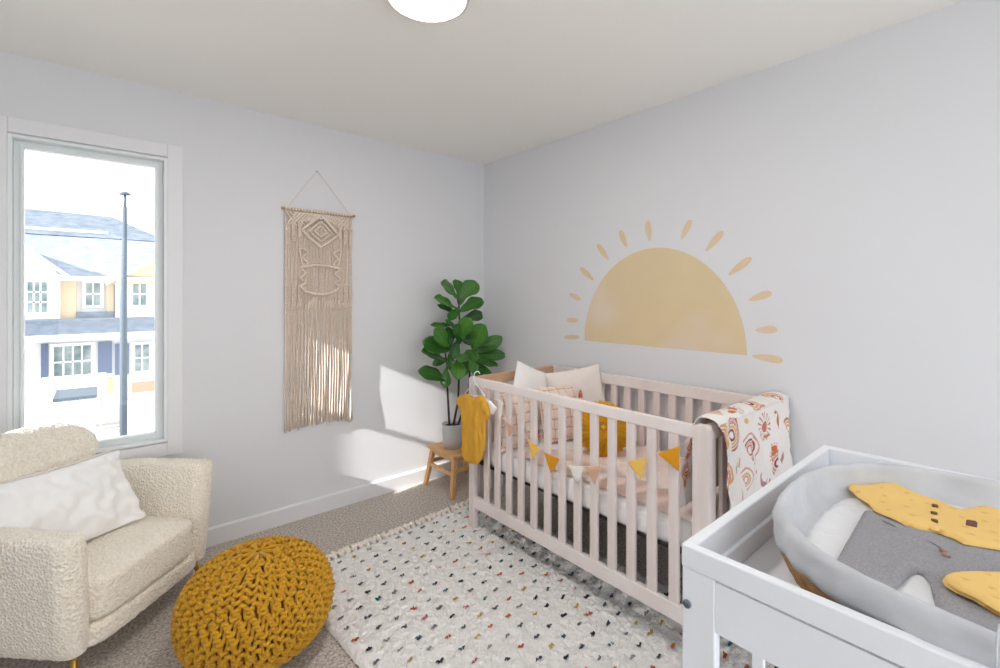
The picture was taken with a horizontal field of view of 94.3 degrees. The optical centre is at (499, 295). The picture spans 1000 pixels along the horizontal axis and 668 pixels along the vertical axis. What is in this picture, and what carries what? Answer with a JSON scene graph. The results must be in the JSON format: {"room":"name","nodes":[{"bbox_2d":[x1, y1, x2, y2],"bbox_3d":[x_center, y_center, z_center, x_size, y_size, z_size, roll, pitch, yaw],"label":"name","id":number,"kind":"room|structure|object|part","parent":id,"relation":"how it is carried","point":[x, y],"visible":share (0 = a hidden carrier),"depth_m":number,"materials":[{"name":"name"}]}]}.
{"room":"bedroom","nodes":[
{"label":"bedroom","id":0,"kind":"room"},
{"bbox_2d":[0,51,483,527],"bbox_3d":[-1.419,0.147,2.781,3.520,2.440,0.140,0,0,-41],"label":"wall","id":1,"kind":"structure","parent":0,"point":[418,221],"depth_m":2.78,"materials":[{"name":"white paint"}]},
{"bbox_2d":[0,115,182,459],"bbox_3d":[-1.978,0.019,2.262,0.708,1.617,0.117,0,0,-41],"label":"window","id":2,"kind":"structure","parent":1,"relation":"in","point":[169,170],"depth_m":2.25,"materials":[{"name":"white"}]},
{"bbox_2d":[281,170,354,432],"bbox_3d":[-1.128,0.016,2.910,0.454,1.612,0.046,0,0,-41],"label":"macrame hanging","id":3,"kind":"object","parent":1,"relation":"attached to","point":[325,234],"visible":1,"depth_m":2.90,"materials":[{"name":"beige fabric"}]},
{"bbox_3d":[-1.123,-0.228,2.905,0.420,0.612,0.032,0,0,-41],"label":"knotted panel","id":4,"kind":"part","parent":3,"relation":"part of","materials":[{"name":"fabric"}]},
{"bbox_3d":[-1.134,-0.654,2.917,0.384,0.272,0.027,0,0,-41],"label":"hanging cord","id":5,"kind":"part","parent":3,"relation":"part of","materials":[{"name":"fabric"}]},
{"bbox_2d":[206,460,468,547],"bbox_3d":[-1.395,1.317,2.699,3.350,0.100,0.016,0,0,-41],"label":"baseboard","id":6,"kind":"structure","parent":1,"relation":"attached to","point":[225,532],"depth_m":2.90,"materials":[{"name":"white"}]},
{"bbox_2d":[0,470,682,667],"bbox_3d":[0.023,1.417,1.107,3.520,0.100,4.560,0,0,-41],"label":"floor","id":7,"kind":"structure","parent":0,"point":[143,642],"depth_m":2.54,"materials":[{"name":"carpet"}]},
{"bbox_2d":[0,423,212,667],"bbox_3d":[-1.738,0.957,1.920,0.695,0.824,0.752,0,0,4],"label":"armchair","id":8,"kind":"object","parent":7,"relation":"on","point":[63,594],"visible":0.8,"depth_m":1.77,"materials":[{"name":"fabric"}]},
{"bbox_3d":[-1.926,0.667,1.901,0.172,0.245,0.473,0,0,4],"label":"backrest","id":9,"kind":"part","parent":8,"relation":"part of","materials":[{"name":"fabric"}]},
{"bbox_2d":[0,450,145,540],"bbox_3d":[-1.732,0.839,1.852,0.217,0.306,0.511,0,0,15],"label":"throw pillow","id":10,"kind":"object","parent":8,"relation":"on","point":[94,497],"visible":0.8,"depth_m":1.85,"materials":[{"name":"white fabric"}]},
{"bbox_3d":[-1.818,0.698,1.863,0.016,0.023,0.489,0,0,13],"label":"beaded trim","id":11,"kind":"part","parent":10,"relation":"part of","materials":[{"name":"white fabric"}]},
{"bbox_3d":[-1.466,1.291,1.596,0.024,0.155,0.072,0,0,-41],"label":"leg","id":12,"kind":"part","parent":8,"relation":"part of","materials":[{"name":"gold metal"}]},
{"bbox_2d":[86,516,192,620],"bbox_3d":[-1.660,1.078,1.906,0.537,0.178,0.511,0,0,4],"label":"seat cushion","id":13,"kind":"object","parent":8,"relation":"on","point":[126,562],"depth_m":1.85,"materials":[{"name":"fabric"}]},
{"bbox_3d":[-1.661,1.208,1.906,0.535,0.079,0.560,0,0,4],"label":"rail","id":14,"kind":"part","parent":8,"relation":"part of","materials":[{"name":"fabric"}]},
{"bbox_3d":[-1.422,1.291,2.183,0.072,0.155,0.024,0,0,-41],"label":"leg","id":15,"kind":"part","parent":8,"relation":"part of","materials":[{"name":"gold metal"}]},
{"bbox_2d":[170,535,334,667],"bbox_3d":[-0.939,1.180,1.802,0.560,0.386,0.560,0,0,42],"label":"knitted pouf","id":16,"kind":"object","parent":7,"relation":"on","point":[259,602],"visible":1,"depth_m":1.64,"materials":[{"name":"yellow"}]},
{"bbox_2d":[423,442,468,499],"bbox_3d":[-0.292,1.226,3.357,0.389,0.284,0.364,0,0,-41],"label":"step stool","id":17,"kind":"object","parent":7,"relation":"on","point":[455,455],"visible":0.5,"depth_m":3.23,"materials":[{"name":"brown wood"}]},
{"bbox_3d":[-0.510,1.234,3.367,0.092,0.266,0.044,0,0,-12],"label":"leg","id":18,"kind":"part","parent":17,"relation":"part of","materials":[{"name":"brown wood"}]},
{"bbox_3d":[-0.296,1.095,3.361,0.340,0.022,0.323,0,0,-41],"label":"seat","id":19,"kind":"part","parent":17,"relation":"part of","materials":[{"name":"brown wood"}]},
{"bbox_2d":[442,420,461,449],"bbox_3d":[-0.341,0.999,3.334,0.150,0.170,0.150,0,0,-41],"label":"pot","id":20,"kind":"object","parent":17,"relation":"on","point":[451,430],"depth_m":3.28,"materials":[{"name":"grey ceramic"}]},
{"bbox_3d":[-0.318,1.234,3.144,0.044,0.267,0.101,0,0,11],"label":"leg","id":21,"kind":"part","parent":17,"relation":"part of","materials":[{"name":"brown wood"}]},
{"bbox_2d":[418,279,504,449],"bbox_3d":[-0.283,0.480,3.323,0.742,1.208,0.284,0,0,-41],"label":"fiddle leaf fig","id":22,"kind":"object","parent":17,"relation":"on","point":[484,351],"visible":0.98,"depth_m":3.32,"materials":[{"name":"green plant"}]},
{"bbox_3d":[-0.376,0.640,3.303,0.058,0.588,0.017,0,0,-41],"label":"stem","id":23,"kind":"part","parent":22,"relation":"part of","materials":[{"name":"green plant"}]},
{"bbox_3d":[-0.318,0.446,3.373,0.066,0.980,0.017,0,0,-41],"label":"stem","id":24,"kind":"part","parent":22,"relation":"part of","materials":[{"name":"green plant"}]},
{"bbox_3d":[-0.241,0.665,3.366,0.145,0.543,0.027,0,0,-22],"label":"stem","id":25,"kind":"part","parent":22,"relation":"part of","materials":[{"name":"green plant"}]},
{"bbox_3d":[-0.270,1.234,3.574,0.044,0.266,0.092,0,0,20],"label":"leg","id":26,"kind":"part","parent":17,"relation":"part of","materials":[{"name":"brown wood"}]},
{"bbox_2d":[323,498,777,667],"bbox_3d":[0.227,1.347,1.829,1.288,0.044,2.419,0,0,-44],"label":"shaggy rug","id":27,"kind":"object","parent":7,"relation":"on","point":[443,591],"visible":0.77,"depth_m":1.99,"materials":[{"name":"white carpet"}]},
{"bbox_2d":[469,365,755,624],"bbox_3d":[0.550,0.916,2.415,0.715,0.902,1.415,0,0,-41],"label":"crib","id":28,"kind":"object","parent":27,"relation":"on","point":[485,485],"visible":0.6,"depth_m":2.10,"materials":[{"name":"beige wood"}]},
{"bbox_3d":[-0.155,0.918,2.708,0.030,0.898,0.050,0,0,-41],"label":"leg post","id":29,"kind":"part","parent":28,"relation":"part of","materials":[{"name":"white wood"}]},
{"bbox_2d":[456,371,496,464],"bbox_3d":[-0.134,0.690,2.612,0.090,0.525,0.359,0,0,-41],"label":"bodysuit","id":30,"kind":"object","parent":28,"relation":"hanging from","point":[475,411],"visible":1,"depth_m":2.58,"materials":[{"name":"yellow fabric"}]},
{"bbox_3d":[0.103,1.192,2.933,0.655,0.065,0.026,0,0,-41],"label":"rail","id":31,"kind":"part","parent":28,"relation":"part of","materials":[{"name":"white wood"}]},
{"bbox_3d":[0.103,0.499,2.933,0.655,0.056,0.026,0,0,-41],"label":"rail","id":32,"kind":"part","parent":28,"relation":"part of","materials":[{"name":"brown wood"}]},
{"bbox_3d":[0.285,1.192,2.195,0.024,0.065,1.307,0,0,-41],"label":"rail","id":33,"kind":"part","parent":28,"relation":"part of","materials":[{"name":"white wood"}]},
{"bbox_3d":[0.550,0.969,2.415,0.655,0.012,1.315,0,0,-41],"label":"mattress","id":34,"kind":"part","parent":28,"relation":"part of","materials":[{"name":"black"}]},
{"bbox_3d":[0.285,0.495,2.195,0.024,0.048,1.307,0,0,-41],"label":"rail","id":35,"kind":"part","parent":28,"relation":"part of","materials":[{"name":"white wood"}]},
{"bbox_2d":[480,385,693,483],"bbox_3d":[0.291,0.672,2.141,0.008,0.343,1.245,0,0,-41],"label":"bunting","id":36,"kind":"object","parent":28,"relation":"hanging from","point":[671,456],"visible":1,"depth_m":2.02,"materials":[{"name":"fabric"}]},
{"bbox_2d":[490,429,728,546],"bbox_3d":[0.550,0.909,2.414,0.654,0.108,1.316,0,0,-41],"label":"mattress","id":37,"kind":"object","parent":28,"relation":"on","point":[662,517],"visible":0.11,"depth_m":2.07,"materials":[{"name":"white fabric"}]},
{"bbox_2d":[492,393,539,451],"bbox_3d":[0.090,0.702,2.645,0.288,0.308,0.139,0,0,-41],"label":"cushion","id":38,"kind":"object","parent":37,"relation":"on","point":[503,395],"visible":0.43,"depth_m":2.60,"materials":[{"name":"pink fabric"}]},
{"bbox_2d":[513,360,547,424],"bbox_3d":[0.193,0.602,2.848,0.429,0.426,0.112,0,0,-41],"label":"throw pillow","id":39,"kind":"object","parent":37,"relation":"on","point":[525,376],"visible":0.33,"depth_m":2.81,"materials":[{"name":"white fabric"}]},
{"bbox_2d":[537,385,578,442],"bbox_3d":[0.371,0.692,2.753,0.320,0.321,0.145,0,0,-21],"label":"cushion","id":40,"kind":"object","parent":37,"relation":"on","point":[567,390],"visible":0.33,"depth_m":2.70,"materials":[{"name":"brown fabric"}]},
{"bbox_2d":[544,363,604,401],"bbox_3d":[0.475,0.622,2.842,0.225,0.424,0.343,0,0,-41],"label":"throw pillow","id":41,"kind":"object","parent":37,"relation":"on","point":[586,381],"visible":0.52,"depth_m":2.81,"materials":[{"name":"white fabric"}]},
{"bbox_2d":[525,445,728,521],"bbox_3d":[0.639,0.837,2.303,0.605,0.037,0.970,0,0,-41],"label":"blanket","id":42,"kind":"object","parent":37,"relation":"on","point":[662,465],"visible":0.27,"depth_m":2.15,"materials":[{"name":"beige fabric"}]},
{"bbox_2d":[582,400,625,456],"bbox_3d":[0.546,0.702,2.460,0.291,0.279,0.163,0,0,9],"label":"round cushion","id":43,"kind":"object","parent":42,"relation":"on","point":[621,425],"visible":0.41,"depth_m":2.42,"materials":[{"name":"yellow fabric"}]},
{"bbox_3d":[0.806,0.501,2.643,0.024,0.061,1.307,0,0,-41],"label":"rail","id":44,"kind":"part","parent":28,"relation":"part of","materials":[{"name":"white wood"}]},
{"bbox_3d":[0.732,0.916,1.679,0.030,0.902,0.062,0,0,-41],"label":"leg post","id":45,"kind":"part","parent":28,"relation":"part of","materials":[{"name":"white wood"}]},
{"bbox_3d":[0.995,0.499,1.898,0.655,0.056,0.026,0,0,-41],"label":"rail","id":46,"kind":"part","parent":28,"relation":"part of","materials":[{"name":"white wood"}]},
{"bbox_2d":[680,391,792,509],"bbox_3d":[1.002,0.693,1.925,0.696,0.510,0.182,0,0,-41],"label":"blanket","id":47,"kind":"object","parent":28,"relation":"on","point":[755,430],"visible":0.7,"depth_m":1.83,"materials":[{"name":"white fabric"}]},
{"bbox_2d":[682,445,997,667],"bbox_3d":[0.941,0.917,0.866,0.894,0.900,0.798,0,0,-41],"label":"table","id":48,"kind":"object","parent":27,"relation":"on","point":[739,587],"visible":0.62,"depth_m":0.80,"materials":[{"name":"white paint"}]},
{"bbox_3d":[0.373,0.939,0.863,0.022,0.857,0.062,0,0,-41],"label":"leg","id":49,"kind":"part","parent":48,"relation":"part of","materials":[{"name":"white paint"}]},
{"bbox_2d":[772,463,999,667],"bbox_3d":[0.930,0.489,0.772,0.749,0.157,0.809,0,0,-41],"label":"basket","id":50,"kind":"object","parent":48,"relation":"on","point":[816,514],"visible":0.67,"depth_m":0.86,"materials":[{"name":"white fabric"}]},
{"bbox_2d":[837,510,999,633],"bbox_3d":[0.782,0.476,0.837,0.373,0.014,0.261,0,0,-41],"label":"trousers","id":51,"kind":"object","parent":50,"relation":"on","point":[885,550],"visible":0.77,"depth_m":0.84,"materials":[{"name":"fabric"}]},
{"bbox_2d":[942,571,999,615],"bbox_3d":[0.791,0.463,0.748,0.185,0.017,0.107,0,0,-41],"label":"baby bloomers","id":52,"kind":"object","parent":51,"relation":"on","point":[982,587],"visible":1,"depth_m":0.73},
{"bbox_2d":[848,483,999,549],"bbox_3d":[0.940,0.465,1.013,0.259,0.016,0.311,0,0,-41],"label":"shirt","id":53,"kind":"object","parent":50,"relation":"in","point":[978,526],"visible":1,"depth_m":0.98,"materials":[{"name":"yellow fabric"}]},
{"bbox_2d":[0,0,964,164],"bbox_3d":[0.023,-1.123,1.107,3.520,0.100,4.560,0,0,-41],"label":"ceiling","id":54,"kind":"structure","parent":0,"point":[499,79],"depth_m":2.03,"materials":[{"name":"white paint"}]},
{"bbox_2d":[387,0,468,22],"bbox_3d":[-0.248,-1.042,1.585,0.288,0.062,0.288,0,0,-41],"label":"ceiling light","id":55,"kind":"object","parent":54,"relation":"attached to","point":[426,11],"visible":1,"depth_m":1.64,"materials":[{"name":"beige"}]},
{"bbox_2d":[484,0,999,480],"bbox_3d":[1.357,0.147,2.163,0.120,2.440,4.420,0,0,-41],"label":"wall","id":56,"kind":"structure","parent":0,"point":[858,178],"depth_m":2.02,"materials":[{"name":"white paint"}]},
{"bbox_2d":[564,220,782,362],"bbox_3d":[0.868,-0.059,2.637,0.001,0.745,1.330,0,0,-41],"label":"sticker","id":57,"kind":"object","parent":56,"relation":"attached to","point":[653,297],"visible":1,"depth_m":2.56,"materials":[{"name":"yellow paper"}]},
{"label":"outside","id":58,"kind":"structure","parent":0,"visible":0},
{"bbox_2d":[95,422,118,438],"bbox_3d":[-30.484,5.367,39.025,120.000,0.300,87.000,0,0,-41],"label":"ground","id":59,"kind":"structure","parent":58,"point":[111,429],"depth_m":18.00,"materials":[{"name":"beige"}]},
{"bbox_2d":[42,373,105,434],"bbox_3d":[-15.563,4.056,16.997,1.722,2.322,0.175,0,0,-41],"label":"canopy","id":60,"kind":"object","parent":59,"relation":"on","point":[50,385],"visible":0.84,"depth_m":16.91,"materials":[{"name":"white"}]},
{"bbox_3d":[-16.127,4.056,16.561,0.100,2.322,0.100,0,0,-41],"label":"support post","id":61,"kind":"part","parent":60,"relation":"part of","materials":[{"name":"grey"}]},
{"bbox_3d":[-15.049,4.056,17.490,0.100,2.322,0.100,0,0,-41],"label":"support post","id":62,"kind":"part","parent":60,"relation":"part of","materials":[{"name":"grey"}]},
{"bbox_2d":[52,386,97,433],"bbox_3d":[-12.648,4.046,13.857,0.943,2.341,1.720,0,0,-41],"label":"container","id":63,"kind":"object","parent":59,"relation":"on","point":[74,406],"visible":0.36,"depth_m":13.32,"materials":[{"name":"white"}]},
{"bbox_2d":[25,208,154,427],"bbox_3d":[-17.913,0.617,22.137,21.000,9.200,10.000,0,0,-41],"label":"house","id":64,"kind":"structure","parent":59,"relation":"on","point":[73,260],"depth_m":19.09,"materials":[{"name":"white"}]},
{"bbox_3d":[-16.917,3.413,16.725,0.250,3.608,0.300,0,0,-41],"label":"porch post","id":65,"kind":"part","parent":64,"relation":"part of","materials":[{"name":"white"}]},
{"bbox_3d":[-17.632,0.044,17.680,0.528,1.146,0.040,0,0,-41],"label":"pane","id":66,"kind":"part","parent":64,"relation":"part of","materials":[{"name":"grey glass"}]},
{"bbox_3d":[-17.506,2.498,17.835,0.192,1.323,0.090,0,0,-41],"label":"blue panel","id":67,"kind":"part","parent":64,"relation":"part of","materials":[{"name":"blue"}]},
{"bbox_3d":[-17.315,0.142,18.626,0.462,1.650,0.300,0,0,-41],"label":"wood panel","id":68,"kind":"part","parent":64,"relation":"part of","materials":[{"name":"beige wood"}]},
{"bbox_3d":[-16.877,2.583,18.331,1.077,1.206,0.040,0,0,-41],"label":"pane","id":69,"kind":"part","parent":64,"relation":"part of","materials":[{"name":"grey glass"}]},
{"bbox_3d":[-16.797,-0.079,19.151,0.435,0.908,0.040,0,0,-41],"label":"pane","id":70,"kind":"part","parent":64,"relation":"part of","materials":[{"name":"grey glass"}]},
{"bbox_3d":[-16.165,2.519,18.990,0.436,1.305,0.090,0,0,-41],"label":"blue panel","id":71,"kind":"part","parent":64,"relation":"part of","materials":[{"name":"blue wood"}]},
{"bbox_3d":[-16.042,3.665,19.063,0.220,0.604,0.100,0,0,-41],"label":"wood panel","id":72,"kind":"part","parent":64,"relation":"part of","materials":[{"name":"beige"}]},
{"bbox_3d":[-16.361,0.167,19.481,0.221,1.600,0.250,0,0,-41],"label":"wood panel","id":73,"kind":"part","parent":64,"relation":"part of","materials":[{"name":"beige wood"}]},
{"bbox_3d":[-15.756,2.628,19.342,0.452,1.289,0.090,0,0,-41],"label":"blue panel","id":74,"kind":"part","parent":64,"relation":"part of","materials":[{"name":"blue"}]},
{"bbox_3d":[-15.296,-0.082,19.693,0.437,0.934,0.040,0,0,-41],"label":"pane","id":75,"kind":"part","parent":64,"relation":"part of","materials":[{"name":"grey glass"}]},
{"bbox_3d":[-15.232,2.626,19.748,0.473,1.107,0.040,0,0,-41],"label":"pane","id":76,"kind":"part","parent":64,"relation":"part of","materials":[{"name":"grey glass"}]},
{"bbox_3d":[-15.183,3.872,19.803,0.816,0.403,0.100,0,0,-41],"label":"orange panel","id":77,"kind":"part","parent":64,"relation":"part of","materials":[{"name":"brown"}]},
{"bbox_2d":[119,191,130,435],"bbox_3d":[-10.040,1.208,12.421,0.260,8.018,0.260,0,0,-41],"label":"street lamp","id":78,"kind":"object","parent":59,"relation":"on","point":[123,382],"visible":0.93,"depth_m":12.36,"materials":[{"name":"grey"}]},
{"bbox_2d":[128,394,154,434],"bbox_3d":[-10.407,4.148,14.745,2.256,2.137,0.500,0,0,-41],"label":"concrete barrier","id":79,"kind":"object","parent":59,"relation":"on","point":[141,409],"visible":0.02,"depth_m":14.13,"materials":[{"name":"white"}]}
]}

